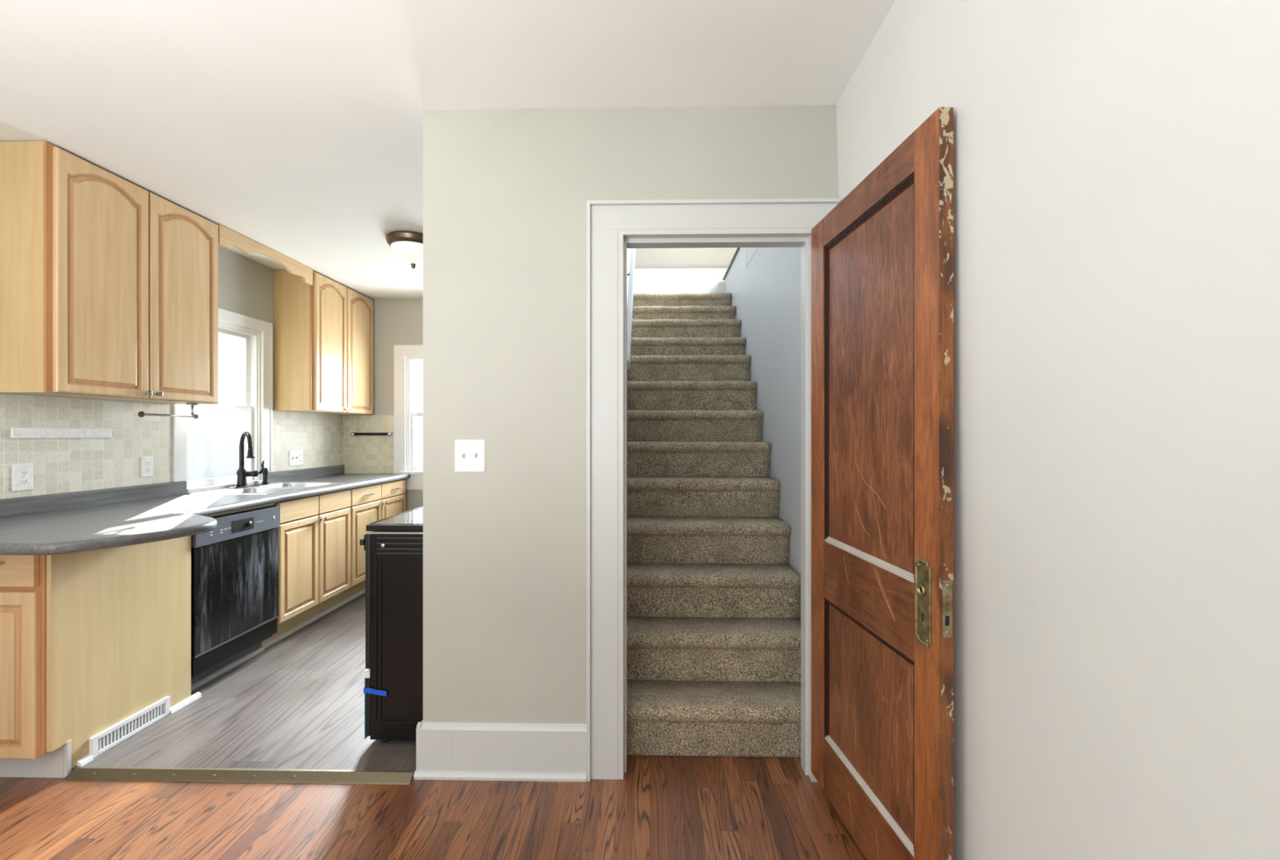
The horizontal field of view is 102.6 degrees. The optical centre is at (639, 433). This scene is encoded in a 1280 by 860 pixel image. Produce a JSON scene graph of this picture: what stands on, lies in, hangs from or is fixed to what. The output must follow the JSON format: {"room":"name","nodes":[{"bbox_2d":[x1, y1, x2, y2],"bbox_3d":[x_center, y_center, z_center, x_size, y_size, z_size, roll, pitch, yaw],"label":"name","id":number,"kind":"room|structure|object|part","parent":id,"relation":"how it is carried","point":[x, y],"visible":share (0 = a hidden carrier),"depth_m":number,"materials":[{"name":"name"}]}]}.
{"room":"dining room","nodes":[
{"label":"dining room","id":0,"kind":"room"},
{"bbox_2d":[6,244,335,414],"bbox_3d":[-2.848,0.030,1.176,0.120,2.520,7.240,0,0,1],"label":"wall","id":1,"kind":"structure","parent":0,"point":[246,286],"depth_m":3.57,"materials":[{"name":"beige paint"}]},
{"bbox_2d":[0,393,172,498],"bbox_3d":[-2.760,0.053,2.351,0.009,0.455,1.313,0,0,1],"label":"tile backsplash","id":2,"kind":"structure","parent":1,"relation":"attached to","point":[60,464],"depth_m":2.54,"materials":[{"name":"beige tile"}]},
{"bbox_2d":[12,462,33,492],"bbox_3d":[-2.752,0.194,2.287,0.008,0.122,0.076,0,0,1],"label":"wall outlet","id":3,"kind":"object","parent":2,"relation":"attached to","point":[22,473],"visible":1,"depth_m":2.28,"materials":[{"name":"white plastic"}]},
{"bbox_2d":[19,479,28,484],"bbox_3d":[-2.749,0.214,2.287,0.002,0.025,0.033,0,0,1],"label":"socket","id":4,"kind":"object","parent":3,"relation":"attached to","point":[22,482],"depth_m":2.29,"materials":[{"name":"white plastic"}]},
{"bbox_2d":[19,470,28,475],"bbox_3d":[-2.749,0.174,2.287,0.002,0.025,0.033,0,0,1],"label":"socket","id":5,"kind":"object","parent":3,"relation":"attached to","point":[22,473],"depth_m":2.29,"materials":[{"name":"white plastic"}]},
{"bbox_2d":[10,427,111,438],"bbox_3d":[-2.746,-0.005,2.450,0.014,0.046,0.412,0,0,1],"label":"magnetic knife strip","id":6,"kind":"object","parent":2,"relation":"attached to","point":[15,432],"visible":1,"depth_m":2.42,"materials":[{"name":"white plastic"}]},
{"bbox_2d":[140,455,153,477],"bbox_3d":[-2.741,0.183,2.854,0.008,0.118,0.072,0,0,1],"label":"wall outlet","id":7,"kind":"object","parent":2,"relation":"attached to","point":[146,462],"visible":1,"depth_m":2.85,"materials":[{"name":"white plastic"}]},
{"bbox_2d":[145,467,151,472],"bbox_3d":[-2.738,0.203,2.854,0.002,0.025,0.033,0,0,1],"label":"socket","id":8,"kind":"object","parent":7,"relation":"attached to","point":[147,469],"depth_m":2.85,"materials":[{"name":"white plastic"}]},
{"bbox_2d":[145,460,151,465],"bbox_3d":[-2.738,0.163,2.854,0.002,0.025,0.033,0,0,1],"label":"socket","id":9,"kind":"object","parent":7,"relation":"attached to","point":[147,462],"depth_m":2.85,"materials":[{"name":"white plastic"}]},
{"bbox_2d":[0,141,217,404],"bbox_3d":[-2.596,-0.700,2.571,0.328,1.049,0.850,0,0,1],"label":"upper cabinet","id":10,"kind":"object","parent":1,"relation":"attached to","point":[108,285],"visible":1,"depth_m":2.33,"materials":[{"name":"brown wood"}]},
{"bbox_3d":[-2.470,-0.697,2.367,0.020,1.037,0.398,0,0,1],"label":"door","id":11,"kind":"part","parent":10,"relation":"part of","materials":[{"name":"brown wood"}]},
{"bbox_3d":[-2.468,-0.697,2.367,0.012,0.945,0.306,0,0,1],"label":"raised panel","id":12,"kind":"part","parent":10,"relation":"part of","materials":[{"name":"brown wood"}]},
{"bbox_3d":[-2.444,-0.203,2.545,0.024,0.022,0.022,0,0,1],"label":"knob","id":13,"kind":"part","parent":10,"relation":"part of","materials":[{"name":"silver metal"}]},
{"bbox_3d":[-2.443,-0.203,2.601,0.024,0.022,0.022,0,0,1],"label":"knob","id":14,"kind":"part","parent":10,"relation":"part of","materials":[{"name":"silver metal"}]},
{"bbox_2d":[137,403,199,418],"bbox_3d":[-2.566,-0.130,2.800,0.056,0.089,0.327,0,0,1],"label":"paper towel holder","id":15,"kind":"object","parent":10,"relation":"attached to","point":[140,414],"visible":0.99,"depth_m":2.83,"materials":[{"name":"silver metal"}]},
{"bbox_3d":[-2.566,-0.102,2.799,0.012,0.012,0.313,0,0,1],"label":"rod","id":16,"kind":"part","parent":15,"relation":"part of","materials":[{"name":"silver metal"}]},
{"bbox_3d":[-2.462,-0.697,2.779,0.020,1.037,0.402,0,0,1],"label":"door","id":17,"kind":"part","parent":10,"relation":"part of","materials":[{"name":"brown wood"}]},
{"bbox_3d":[-2.459,-0.697,2.779,0.012,0.945,0.310,0,0,1],"label":"raised panel","id":18,"kind":"part","parent":10,"relation":"part of","materials":[{"name":"brown wood"}]},
{"bbox_2d":[217,223,312,284],"bbox_3d":[-2.458,-1.168,3.409,0.020,0.116,0.828,0,0,1],"label":"window valance","id":19,"kind":"object","parent":10,"relation":"attached to","point":[227,237],"visible":0.98,"depth_m":3.28,"materials":[{"name":"brown wood"}]},
{"bbox_2d":[172,307,272,493],"bbox_3d":[-2.786,-0.228,3.397,0.152,1.174,0.775,0,0,1],"label":"window","id":20,"kind":"structure","parent":1,"relation":"in","point":[256,406],"depth_m":3.66,"materials":[{"name":"paint"}]},
{"bbox_3d":[-2.784,0.067,3.395,0.030,0.528,0.570,0,0,1],"label":"sash","id":21,"kind":"part","parent":20,"relation":"part of","materials":[{"name":"paint"}]},
{"bbox_3d":[-2.819,-0.442,3.396,0.030,0.549,0.570,0,0,1],"label":"sash","id":22,"kind":"part","parent":20,"relation":"part of","materials":[{"name":"paint"}]},
{"bbox_2d":[272,410,342,471],"bbox_3d":[-2.723,0.053,4.226,0.009,0.455,0.874,0,0,1],"label":"tile backsplash","id":23,"kind":"structure","parent":1,"relation":"attached to","point":[319,435],"depth_m":4.19,"materials":[{"name":"beige tile"}]},
{"bbox_2d":[288,449,302,466],"bbox_3d":[-2.712,0.190,4.054,0.020,0.122,0.162,0,0,1],"label":"outlet","id":24,"kind":"object","parent":23,"relation":"attached to","point":[295,457],"visible":1,"depth_m":4.04,"materials":[{"name":"white plastic"}]},
{"bbox_2d":[274,270,373,414],"bbox_3d":[-2.563,-0.700,4.246,0.328,1.049,0.840,0,0,1],"label":"upper cabinet","id":25,"kind":"object","parent":1,"relation":"attached to","point":[323,329],"visible":1,"depth_m":3.91,"materials":[{"name":"brown wood"}]},
{"bbox_3d":[-2.437,-0.697,4.044,0.020,1.037,0.393,0,0,1],"label":"door","id":26,"kind":"part","parent":25,"relation":"part of","materials":[{"name":"brown wood"}]},
{"bbox_3d":[-2.435,-0.697,4.044,0.012,0.945,0.301,0,0,1],"label":"raised panel","id":27,"kind":"part","parent":25,"relation":"part of","materials":[{"name":"brown wood"}]},
{"bbox_3d":[-2.450,-0.700,4.244,0.012,1.049,0.840,0,0,1],"label":"frame","id":28,"kind":"part","parent":25,"relation":"part of","materials":[{"name":"brown wood"}]},
{"bbox_3d":[-2.429,-0.697,4.451,0.020,1.037,0.397,0,0,1],"label":"door","id":29,"kind":"part","parent":25,"relation":"part of","materials":[{"name":"brown wood"}]},
{"bbox_3d":[-2.427,-0.697,4.451,0.012,0.945,0.305,0,0,1],"label":"raised panel","id":30,"kind":"part","parent":25,"relation":"part of","materials":[{"name":"brown wood"}]},
{"bbox_2d":[261,587,365,648],"bbox_3d":[-2.217,1.258,3.832,0.018,0.024,1.625,0,0,1],"label":"trim","id":31,"kind":"structure","parent":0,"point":[313,618],"depth_m":3.45,"materials":[{"name":"paint"}]},
{"bbox_2d":[372,298,422,511],"bbox_3d":[-1.453,0.030,4.709,2.530,2.520,0.120,0,0,1],"label":"wall","id":32,"kind":"structure","parent":0,"point":[396,322],"depth_m":4.67,"materials":[{"name":"beige paint"}]},
{"bbox_2d":[342,414,394,473],"bbox_3d":[-2.475,0.094,4.664,0.488,0.530,0.009,0,0,1],"label":"tile backsplash","id":33,"kind":"structure","parent":32,"relation":"attached to","point":[361,454],"depth_m":4.66,"materials":[{"name":"beige tile"}]},
{"bbox_2d":[351,431,392,435],"bbox_3d":[-2.431,0.000,4.641,0.367,0.034,0.035,0,0,1],"label":"bar","id":34,"kind":"object","parent":33,"relation":"attached to","point":[353,433],"visible":1,"depth_m":4.63,"materials":[{"name":"black metal"}]},
{"bbox_2d":[393,345,422,489],"bbox_3d":[-1.744,-0.150,4.691,0.970,1.310,0.163,0,0,1],"label":"window","id":35,"kind":"structure","parent":32,"relation":"in","point":[406,357],"depth_m":4.64,"materials":[{"name":"paint"}]},
{"bbox_3d":[-1.751,0.070,4.695,0.711,0.533,0.030,0,0,1],"label":"sash","id":36,"kind":"part","parent":35,"relation":"part of","materials":[{"name":"paint"}]},
{"bbox_3d":[-1.751,-0.431,4.730,0.711,0.529,0.030,0,0,1],"label":"sash","id":37,"kind":"part","parent":35,"relation":"part of","materials":[{"name":"paint"}]},
{"bbox_2d":[0,592,866,859],"bbox_3d":[-0.945,1.330,1.019,3.930,0.120,7.240,0,0,1],"label":"floor","id":38,"kind":"structure","parent":0,"point":[663,806],"depth_m":1.80,"materials":[{"name":"brown wood"}]},
{"bbox_2d":[76,753,93,765],"bbox_3d":[-2.142,1.259,1.979,0.017,0.022,0.043,0,0,1],"label":"trim","id":39,"kind":"structure","parent":38,"relation":"on","point":[88,757],"depth_m":1.98,"materials":[{"name":"paint"}]},
{"bbox_2d":[0,535,191,777],"bbox_3d":[-2.456,0.844,2.141,0.623,0.890,0.623,0,0,1],"label":"base cabinet","id":40,"kind":"object","parent":38,"relation":"on","point":[90,640],"visible":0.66,"depth_m":1.98,"materials":[{"name":"brown wood"}]},
{"bbox_3d":[-2.472,0.875,1.864,0.455,0.496,0.012,0,0,1],"label":"raised panel","id":41,"kind":"part","parent":40,"relation":"part of","materials":[{"name":"brown wood"}]},
{"bbox_3d":[-2.472,0.485,1.866,0.564,0.134,0.020,0,0,1],"label":"drawer","id":42,"kind":"part","parent":40,"relation":"part of","materials":[{"name":"brown wood"}]},
{"bbox_3d":[-2.472,0.875,1.866,0.565,0.606,0.020,0,0,1],"label":"door","id":43,"kind":"part","parent":40,"relation":"part of","materials":[{"name":"brown wood"}]},
{"bbox_3d":[-2.468,0.786,1.885,0.591,0.768,0.016,0,0,1],"label":"frame","id":44,"kind":"part","parent":40,"relation":"part of","materials":[{"name":"brown wood"}]},
{"bbox_2d":[88,695,169,758],"bbox_3d":[-2.141,1.228,2.162,0.014,0.081,0.324,0,0,1],"label":"vent register","id":45,"kind":"object","parent":40,"relation":"attached to","point":[115,734],"visible":1,"depth_m":2.14,"materials":[{"name":"paint"}]},
{"bbox_2d":[169,691,201,713],"bbox_3d":[-2.134,1.259,2.405,0.017,0.022,0.155,0,0,1],"label":"trim","id":46,"kind":"structure","parent":38,"relation":"on","point":[173,708],"depth_m":2.40,"materials":[{"name":"paint"}]},
{"bbox_2d":[191,646,264,690],"bbox_3d":[-2.225,1.260,2.735,0.020,0.020,0.562,0,0,1],"label":"trim","id":47,"kind":"structure","parent":38,"relation":"on","point":[217,673],"depth_m":2.75,"materials":[{"name":"paint"}]},
{"bbox_2d":[191,502,279,684],"bbox_3d":[-2.423,0.836,2.746,0.607,0.868,0.556,0,0,1],"label":"dishwasher","id":48,"kind":"object","parent":38,"relation":"on","point":[234,564],"visible":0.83,"depth_m":2.69,"materials":[{"name":"black metal"}]},
{"bbox_3d":[-2.239,1.219,2.742,0.006,0.102,0.556,0,0,1],"label":"kick plate","id":49,"kind":"part","parent":48,"relation":"part of","materials":[{"name":"black metal"}]},
{"bbox_3d":[-2.156,1.122,2.741,0.031,0.092,0.556,0,0,1],"label":"panel","id":50,"kind":"part","parent":48,"relation":"part of","materials":[{"name":"black metal"}]},
{"bbox_3d":[-2.150,0.486,2.740,0.043,0.124,0.556,0,0,1],"label":"control panel","id":51,"kind":"part","parent":48,"relation":"part of","materials":[{"name":"grey metal"}]},
{"bbox_2d":[63,765,414,784],"bbox_3d":[-1.501,1.278,1.922,1.304,0.024,0.044,0,0,1],"label":"threshold","id":52,"kind":"object","parent":38,"relation":"on","point":[77,772],"visible":1,"depth_m":1.92,"materials":[{"name":"brown metal"}]},
{"bbox_2d":[261,488,351,644],"bbox_3d":[-2.422,0.836,3.402,0.642,0.868,0.738,0,0,1],"label":"base cabinet","id":53,"kind":"object","parent":38,"relation":"on","point":[314,531],"visible":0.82,"depth_m":3.34,"materials":[{"name":"brown wood"}]},
{"bbox_3d":[-2.139,0.469,3.213,0.018,0.122,0.356,0,0,1],"label":"false drawer","id":54,"kind":"part","parent":53,"relation":"part of","materials":[{"name":"brown wood"}]},
{"bbox_3d":[-2.138,0.833,3.213,0.019,0.588,0.356,0,0,1],"label":"door","id":55,"kind":"part","parent":53,"relation":"part of","materials":[{"name":"brown wood"}]},
{"bbox_3d":[-2.136,0.833,3.213,0.012,0.492,0.260,0,0,1],"label":"raised panel","id":56,"kind":"part","parent":53,"relation":"part of","materials":[{"name":"brown wood"}]},
{"bbox_3d":[-2.155,0.767,3.397,0.019,0.730,0.738,0,0,1],"label":"frame","id":57,"kind":"part","parent":53,"relation":"part of","materials":[{"name":"brown wood"}]},
{"bbox_3d":[-2.131,0.833,3.579,0.019,0.588,0.356,0,0,1],"label":"door","id":58,"kind":"part","parent":53,"relation":"part of","materials":[{"name":"brown wood"}]},
{"bbox_3d":[-2.132,0.469,3.579,0.018,0.122,0.356,0,0,1],"label":"false drawer","id":59,"kind":"part","parent":53,"relation":"part of","materials":[{"name":"brown wood"}]},
{"bbox_3d":[-2.129,0.833,3.579,0.012,0.492,0.260,0,0,1],"label":"raised panel","id":60,"kind":"part","parent":53,"relation":"part of","materials":[{"name":"brown wood"}]},
{"bbox_2d":[337,478,406,603],"bbox_3d":[-2.405,0.836,4.219,0.644,0.868,0.894,0,0,1],"label":"base cabinet","id":61,"kind":"object","parent":38,"relation":"on","point":[375,502],"visible":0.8,"depth_m":3.95,"materials":[{"name":"brown wood"}]},
{"bbox_2d":[0,464,410,555],"bbox_3d":[-2.238,0.339,3.171,1.016,0.118,2.982,0,0,1],"label":"countertop","id":62,"kind":"structure","parent":61,"relation":"on","point":[72,522],"depth_m":2.31,"materials":[{"name":"laminate"}]},
{"bbox_2d":[227,431,264,488],"bbox_3d":[-2.602,0.168,3.448,0.199,0.372,0.286,0,0,1],"label":"faucet","id":63,"kind":"object","parent":62,"relation":"on","point":[242,473],"visible":1,"depth_m":3.42,"materials":[{"name":"brown metal"}]},
{"bbox_3d":[-2.671,0.351,3.468,0.056,0.006,0.250,0,0,1],"label":"deck plate","id":64,"kind":"part","parent":63,"relation":"part of","materials":[{"name":"brown metal"}]},
{"bbox_3d":[-2.626,0.237,3.492,0.044,0.108,0.111,0,0,40],"label":"lever handle","id":65,"kind":"part","parent":63,"relation":"part of","materials":[{"name":"brown metal"}]},
{"bbox_2d":[188,481,343,507],"bbox_3d":[-2.449,0.445,3.433,0.524,0.180,0.770,0,0,1],"label":"sink","id":66,"kind":"object","parent":62,"relation":"in","point":[274,487],"visible":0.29,"depth_m":3.41,"materials":[{"name":"silver metal"}]},
{"bbox_3d":[-2.417,0.446,3.258,0.390,0.179,0.310,0,0,1],"label":"bowl","id":67,"kind":"part","parent":66,"relation":"part of","materials":[{"name":"silver metal"}]},
{"bbox_2d":[261,467,268,484],"bbox_3d":[-2.671,0.297,3.653,0.044,0.115,0.044,0,0,1],"label":"sprayer","id":68,"kind":"object","parent":66,"relation":"on","point":[265,471],"visible":0.9,"depth_m":3.64,"materials":[{"name":"brown metal"}]},
{"bbox_3d":[-2.410,0.446,3.608,0.390,0.179,0.310,0,0,1],"label":"bowl","id":69,"kind":"part","parent":66,"relation":"part of","materials":[{"name":"silver metal"}]},
{"bbox_3d":[-2.124,0.469,3.978,0.018,0.122,0.408,0,0,1],"label":"drawer","id":70,"kind":"part","parent":61,"relation":"part of","materials":[{"name":"brown wood"}]},
{"bbox_3d":[-2.123,0.833,3.978,0.019,0.588,0.408,0,0,1],"label":"door","id":71,"kind":"part","parent":61,"relation":"part of","materials":[{"name":"brown wood"}]},
{"bbox_3d":[-2.122,0.833,3.978,0.012,0.492,0.312,0,0,1],"label":"raised panel","id":72,"kind":"part","parent":61,"relation":"part of","materials":[{"name":"brown wood"}]},
{"bbox_3d":[-2.139,0.767,4.213,0.019,0.730,0.894,0,0,1],"label":"frame","id":73,"kind":"part","parent":61,"relation":"part of","materials":[{"name":"brown wood"}]},
{"bbox_3d":[-2.116,0.469,4.397,0.018,0.122,0.410,0,0,1],"label":"drawer","id":74,"kind":"part","parent":61,"relation":"part of","materials":[{"name":"brown wood"}]},
{"bbox_3d":[-2.115,0.833,4.397,0.019,0.588,0.410,0,0,1],"label":"door","id":75,"kind":"part","parent":61,"relation":"part of","materials":[{"name":"brown wood"}]},
{"bbox_3d":[-2.113,0.833,4.397,0.012,0.492,0.314,0,0,1],"label":"raised panel","id":76,"kind":"part","parent":61,"relation":"part of","materials":[{"name":"brown wood"}]},
{"bbox_2d":[360,506,422,742],"bbox_3d":[-0.762,0.735,2.451,0.740,1.070,0.763,0,0,1],"label":"range","id":77,"kind":"object","parent":38,"relation":"on","point":[393,690],"visible":0.4,"depth_m":2.08,"materials":[{"name":"black metal"}]},
{"bbox_3d":[-1.121,0.443,2.459,0.022,0.065,0.753,0,0,1],"label":"oven handle","id":78,"kind":"part","parent":77,"relation":"part of","materials":[{"name":"black metal"}]},
{"bbox_3d":[-1.100,1.097,2.458,0.017,0.263,0.749,0,0,1],"label":"storage drawer","id":79,"kind":"part","parent":77,"relation":"part of","materials":[{"name":"black metal"}]},
{"bbox_3d":[-1.101,0.680,2.458,0.019,0.550,0.749,0,0,1],"label":"oven door","id":80,"kind":"part","parent":77,"relation":"part of","materials":[{"name":"black metal"}]},
{"bbox_2d":[365,506,422,531],"bbox_3d":[-0.748,0.379,2.452,0.712,0.030,0.761,0,0,1],"label":"cooktop","id":81,"kind":"object","parent":77,"relation":"in","point":[411,520],"depth_m":2.10,"materials":[{"name":"black glass"}]},
{"bbox_2d":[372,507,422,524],"bbox_3d":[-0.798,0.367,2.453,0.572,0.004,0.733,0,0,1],"label":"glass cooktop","id":82,"kind":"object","parent":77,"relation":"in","point":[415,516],"depth_m":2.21,"materials":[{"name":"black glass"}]},
{"bbox_2d":[626,292,800,757],"bbox_3d":[0.339,0.018,3.507,0.892,2.544,2.984,0,0,1],"label":"staircase","id":83,"kind":"structure","parent":38,"relation":"on","point":[713,590],"depth_m":2.63,"materials":[{"name":"carpet"}]},
{"bbox_2d":[0,0,895,298],"bbox_3d":[-1.044,-1.240,1.081,3.730,0.020,7.360,0,0,1],"label":"ceiling","id":84,"kind":"structure","parent":0,"point":[292,127],"depth_m":1.77,"materials":[{"name":"paint"}]},
{"bbox_2d":[385,230,422,268],"bbox_3d":[-1.437,-1.138,3.249,0.316,0.182,0.316,0,0,1],"label":"ceiling lamp","id":85,"kind":"object","parent":84,"relation":"attached to","point":[406,246],"visible":0.73,"depth_m":3.14,"materials":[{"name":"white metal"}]},
{"bbox_3d":[-1.437,-1.127,3.249,0.262,0.102,0.262,0,0,1],"label":"lamp shade","id":86,"kind":"part","parent":85,"relation":"part of","materials":[{"name":"white glass"}]},
{"bbox_2d":[626,248,631,305],"bbox_3d":[-0.162,-0.385,3.512,0.100,3.350,2.984,0,0,1],"label":"wall","id":87,"kind":"structure","parent":0,"point":[628,250],"depth_m":4.22,"materials":[{"name":"paint"}]},
{"bbox_2d":[626,248,635,369],"bbox_3d":[-0.073,-1.220,3.652,0.072,1.743,1.840,0,0,1],"label":"handrail","id":88,"kind":"object","parent":87,"relation":"attached to","point":[630,294],"visible":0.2,"depth_m":3.17,"materials":[{"name":"paint"}]},
{"bbox_2d":[422,104,839,723],"bbox_3d":[0.007,0.030,1.972,1.662,2.520,0.084,0,0,1],"label":"wall","id":89,"kind":"structure","parent":0,"point":[506,192],"depth_m":1.94,"materials":[{"name":"beige paint"}]},
{"bbox_2d":[454,440,485,472],"bbox_3d":[-0.643,0.084,1.933,0.116,0.124,0.020,0,0,1],"label":"light switch","id":90,"kind":"object","parent":89,"relation":"attached to","point":[469,455],"visible":1,"depth_m":1.94,"materials":[{"name":"white plastic"}]},
{"bbox_2d":[413,719,586,781],"bbox_3d":[-0.522,1.192,1.968,0.647,0.197,0.118,0,0,1],"label":"baseboard","id":91,"kind":"structure","parent":89,"relation":"attached to","point":[446,750],"depth_m":1.92,"materials":[{"name":"white paint"}]},
{"bbox_2d":[586,198,840,782],"bbox_3d":[0.273,0.211,1.952,0.941,2.158,0.114,0,0,1],"label":"door frame","id":92,"kind":"structure","parent":89,"relation":"attached to","point":[604,218],"depth_m":1.92,"materials":[{"name":"white paint"}]},
{"bbox_2d":[634,267,727,282],"bbox_3d":[0.430,-1.700,6.668,4.600,0.860,0.150,0,0,1],"label":"wall","id":93,"kind":"structure","parent":0,"point":[694,274],"depth_m":6.59,"materials":[{"name":"white paint"}]},
{"bbox_2d":[634,247,737,268],"bbox_3d":[0.384,-2.910,4.318,4.600,1.640,4.850,0,0,1],"label":"ceiling","id":94,"kind":"structure","parent":0,"point":[713,257],"depth_m":6.47,"materials":[{"name":"paint"}]},
{"bbox_2d":[811,106,953,859],"bbox_3d":[0.678,0.245,1.536,0.053,2.000,0.734,0,0,-5],"label":"door","id":95,"kind":"structure","parent":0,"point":[882,257],"depth_m":1.42,"materials":[{"name":"brown wood"}]},
{"bbox_3d":[0.650,0.814,1.783,0.010,0.492,0.018,0,0,-5],"label":"panel moulding","id":96,"kind":"part","parent":95,"relation":"part of","materials":[{"name":"brown wood"}]},
{"bbox_3d":[0.650,-0.141,1.783,0.010,1.028,0.018,0,0,-5],"label":"panel moulding","id":97,"kind":"part","parent":95,"relation":"part of","materials":[{"name":"brown wood"}]},
{"bbox_3d":[0.679,-0.705,1.536,0.034,0.100,0.516,0,0,-5],"label":"rail","id":98,"kind":"part","parent":95,"relation":"part of","materials":[{"name":"brown wood"}]},
{"bbox_3d":[0.679,0.470,1.536,0.034,0.195,0.516,0,0,-5],"label":"lock rail","id":99,"kind":"part","parent":95,"relation":"part of","materials":[{"name":"brown wood"}]},
{"bbox_3d":[0.679,1.153,1.536,0.034,0.185,0.516,0,0,-5],"label":"rail","id":100,"kind":"part","parent":95,"relation":"part of","materials":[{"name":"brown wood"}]},
{"bbox_3d":[0.671,1.051,1.535,0.010,0.018,0.516,0,0,-5],"label":"panel moulding","id":101,"kind":"part","parent":95,"relation":"part of","materials":[{"name":"white wood"}]},
{"bbox_3d":[0.671,0.577,1.535,0.010,0.018,0.516,0,0,-5],"label":"panel moulding","id":102,"kind":"part","parent":95,"relation":"part of","materials":[{"name":"brown wood"}]},
{"bbox_3d":[0.671,0.364,1.535,0.010,0.018,0.516,0,0,-5],"label":"panel moulding","id":103,"kind":"part","parent":95,"relation":"part of","materials":[{"name":"white wood"}]},
{"bbox_3d":[0.671,-0.646,1.535,0.010,0.018,0.516,0,0,-5],"label":"panel moulding","id":104,"kind":"part","parent":95,"relation":"part of","materials":[{"name":"brown wood"}]},
{"bbox_3d":[0.681,0.814,1.536,0.013,0.492,0.516,0,0,-5],"label":"panel","id":105,"kind":"part","parent":95,"relation":"part of","materials":[{"name":"brown wood"}]},
{"bbox_3d":[0.681,-0.141,1.536,0.013,1.028,0.516,0,0,-5],"label":"panel","id":106,"kind":"part","parent":95,"relation":"part of","materials":[{"name":"brown wood"}]},
{"bbox_3d":[0.691,0.814,1.287,0.010,0.492,0.018,0,0,-5],"label":"panel moulding","id":107,"kind":"part","parent":95,"relation":"part of","materials":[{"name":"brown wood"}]},
{"bbox_3d":[0.691,-0.141,1.287,0.010,1.028,0.018,0,0,-5],"label":"panel moulding","id":108,"kind":"part","parent":95,"relation":"part of","materials":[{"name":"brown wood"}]},
{"bbox_2d":[916,583,926,595],"bbox_3d":[0.680,0.377,1.240,0.008,0.028,0.028,0,0,-5],"label":"socket","id":109,"kind":"object","parent":95,"relation":"attached to","point":[921,588],"depth_m":1.24,"materials":[{"name":"gold metal"}]},
{"bbox_3d":[0.683,0.407,1.240,0.006,0.206,0.062,0,0,-5],"label":"escutcheon plate","id":110,"kind":"part","parent":95,"relation":"part of","materials":[{"name":"gold metal"}]},
{"bbox_2d":[724,0,1279,859],"bbox_3d":[0.797,-0.102,1.235,0.154,2.785,7.500,0,0,1],"label":"wall","id":111,"kind":"structure","parent":0,"point":[1117,162],"depth_m":0.83,"materials":[{"name":"white paint"}]},
{"bbox_2d":[633,281,724,293],"bbox_3d":[0.369,-1.317,4.994,0.904,0.315,0.040,0,0,1],"label":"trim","id":112,"kind":"structure","parent":111,"relation":"attached to","point":[651,286],"depth_m":4.97,"materials":[{"name":"white paint"}]},
{"bbox_2d":[722,247,740,279],"bbox_3d":[0.837,-1.502,3.492,0.122,0.015,2.984,0,0,1],"label":"trim","id":113,"kind":"structure","parent":111,"relation":"on","point":[738,248],"depth_m":4.49,"materials":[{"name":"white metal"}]},
{"label":"outside","id":114,"kind":"structure","parent":0,"visible":0},
{"bbox_3d":[0.117,1.940,5.999,28.000,0.100,28.000,0,0,1],"label":"ground","id":115,"kind":"structure","parent":114,"visible":0},
{"bbox_2d":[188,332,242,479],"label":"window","id":116,"kind":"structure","parent":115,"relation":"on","point":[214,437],"depth_m":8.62,"materials":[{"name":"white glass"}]}
]}

